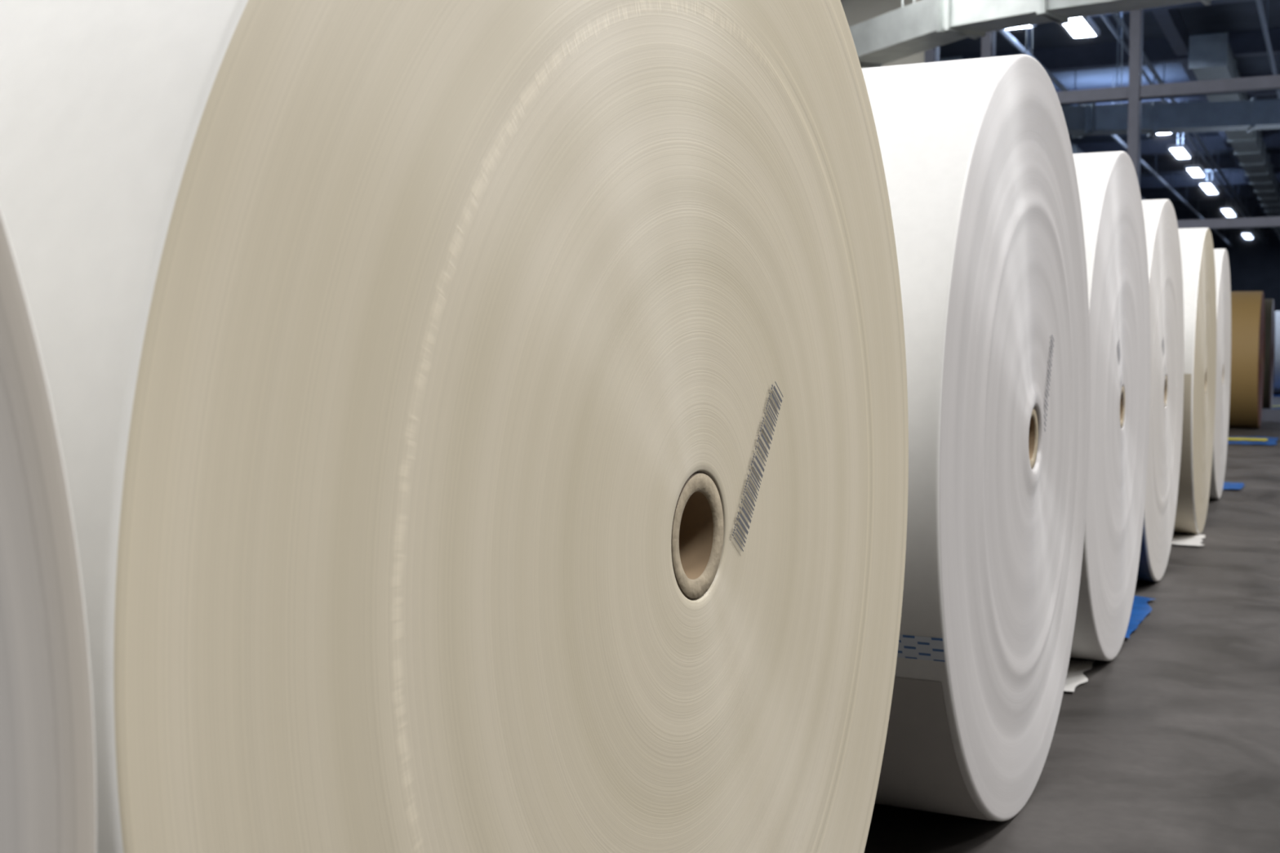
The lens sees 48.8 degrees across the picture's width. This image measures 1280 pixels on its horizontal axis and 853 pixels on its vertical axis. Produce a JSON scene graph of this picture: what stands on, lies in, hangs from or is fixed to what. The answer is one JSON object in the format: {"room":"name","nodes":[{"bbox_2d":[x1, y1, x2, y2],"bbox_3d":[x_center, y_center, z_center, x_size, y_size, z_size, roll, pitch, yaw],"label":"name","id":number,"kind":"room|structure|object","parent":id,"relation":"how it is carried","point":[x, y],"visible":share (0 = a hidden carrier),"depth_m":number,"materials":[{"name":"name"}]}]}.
{"room":"paper mill warehouse","nodes":[
{"label":"paper mill warehouse","id":0,"kind":"room"},
{"bbox_2d":[840,0,924,68],"bbox_3d":[0.474,-3.070,16.767,5.950,5.700,0.200,2,4,26],"label":"wall","id":1,"kind":"structure","parent":0,"point":[856,11],"depth_m":15.53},
{"bbox_2d":[924,0,1279,422],"bbox_3d":[7.851,-2.850,13.077,10.550,5.700,0.180,2,4,26],"label":"warehouse ceiling","id":2,"kind":"structure","parent":1,"relation":"in","point":[1190,91],"depth_m":14.20,"materials":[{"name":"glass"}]},
{"bbox_2d":[864,421,1279,852],"bbox_3d":[-6.129,1.343,-8.457,16.500,0.100,51.300,2,4,26],"label":"floor","id":3,"kind":"structure","parent":0,"point":[1171,744],"depth_m":2.86,"materials":[{"name":"concrete"}]},
{"bbox_2d":[0,209,96,852],"bbox_3d":[-1.202,0.142,0.326,1.621,1.250,1.250,2,4,27],"label":"paper roll","id":4,"kind":"object","parent":3,"relation":"on","point":[48,783],"visible":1,"depth_m":0.49,"materials":[{"name":"paper"}]},
{"bbox_2d":[0,0,908,852],"bbox_3d":[-0.672,0.069,1.537,1.623,1.250,1.250,2,4,27],"label":"paper roll","id":5,"kind":"object","parent":3,"relation":"on","point":[482,426],"visible":1,"depth_m":0.86,"materials":[{"name":"paper"}]},
{"bbox_2d":[732,381,782,551],"bbox_3d":[0.108,0.035,1.280,0.001,0.150,0.122,2,4,27],"label":"print","id":6,"kind":"object","parent":5,"relation":"attached to","point":[743,509],"depth_m":1.28},
{"bbox_2d":[861,53,1090,821],"bbox_3d":[-0.067,-0.001,2.718,1.625,1.250,1.250,2,4,26],"label":"paper roll","id":7,"kind":"object","parent":3,"relation":"on","point":[977,156],"visible":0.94,"depth_m":2.08,"materials":[{"name":"paper"}]},
{"bbox_2d":[1044,333,1053,431],"bbox_3d":[0.713,-0.076,2.464,0.001,0.170,0.096,2,4,26],"label":"print","id":8,"kind":"object","parent":7,"relation":"attached to","point":[1051,334],"depth_m":2.47},
{"bbox_2d":[1063,151,1150,692],"bbox_3d":[0.469,-0.069,3.852,1.623,1.250,1.250,2,4,26],"label":"paper roll","id":9,"kind":"object","parent":3,"relation":"on","point":[1112,207],"visible":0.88,"depth_m":3.35,"materials":[{"name":"paper"}]},
{"bbox_2d":[1117,340,1120,364],"bbox_3d":[1.153,-0.180,3.394,0.001,0.067,0.063,2,4,26],"label":"print","id":10,"kind":"object","parent":9,"relation":"attached to","point":[1119,340],"depth_m":3.40},
{"bbox_2d":[1124,595,1155,638],"bbox_3d":[0.967,0.526,4.227,1.048,0.007,0.672,2,4,26],"label":"plastic film","id":11,"kind":"object","parent":3,"relation":"on","point":[1140,609],"visible":0.05,"depth_m":4.06,"materials":[{"name":"blue plastic"}]},
{"bbox_2d":[1136,199,1184,582],"bbox_3d":[1.004,-0.138,4.998,1.623,1.250,1.250,2,4,26],"label":"paper roll","id":12,"kind":"object","parent":3,"relation":"on","point":[1162,232],"visible":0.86,"depth_m":4.57,"materials":[{"name":"paper"}]},
{"bbox_2d":[1171,227,1216,546],"bbox_3d":[1.605,-0.205,6.125,1.657,1.250,1.251,2,4,26],"label":"paper roll","id":13,"kind":"object","parent":3,"relation":"on","point":[1197,248],"visible":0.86,"depth_m":5.51,"materials":[{"name":"paper"}]},
{"bbox_2d":[1208,248,1231,498],"bbox_3d":[2.192,-0.282,7.420,1.620,1.250,1.250,2,4,26],"label":"paper roll","id":14,"kind":"object","parent":3,"relation":"on","point":[1223,287],"visible":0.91,"depth_m":6.97,"materials":[{"name":"paper"}]},
{"bbox_2d":[1222,482,1244,488],"bbox_3d":[3.065,0.317,7.712,0.441,0.007,0.431,2,4,26],"label":"plastic film","id":15,"kind":"object","parent":3,"relation":"on","point":[1226,485],"visible":0.22,"depth_m":7.65,"materials":[{"name":"blue plastic"}]},
{"bbox_2d":[1228,291,1265,428],"bbox_3d":[4.948,-0.630,13.242,1.621,1.250,1.250,2,4,26],"label":"paper roll","id":16,"kind":"object","parent":3,"relation":"on","point":[1247,308],"visible":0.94,"depth_m":12.48,"materials":[{"name":"paper"}]},
{"bbox_2d":[1227,436,1279,444],"bbox_3d":[4.738,0.107,11.237,0.634,0.007,0.918,2,4,26],"label":"plastic film","id":17,"kind":"object","parent":3,"relation":"on","point":[1272,441],"visible":0.45,"depth_m":11.06,"materials":[{"name":"blue plastic"}]},
{"bbox_2d":[1227,437,1269,440],"bbox_3d":[4.821,0.100,11.198,0.316,0.002,0.323,2,4,26],"label":"plastic film","id":18,"kind":"object","parent":17,"relation":"on","point":[1228,438],"visible":0.94,"depth_m":11.22,"materials":[{"name":"yellow plastic"}]},
{"bbox_3d":[-6.129,-4.232,-8.790,16.500,0.370,51.300,2,4,26],"label":"ceiling","id":19,"kind":"structure","parent":0,"visible":0},
{"bbox_2d":[849,0,1210,67],"bbox_3d":[4.772,-4.390,10.445,8.070,2.310,1.116,3,5,42],"label":"ceiling beam","id":20,"kind":"structure","parent":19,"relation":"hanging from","point":[922,25],"depth_m":11.85,"materials":[{"name":"metal"}]}
]}

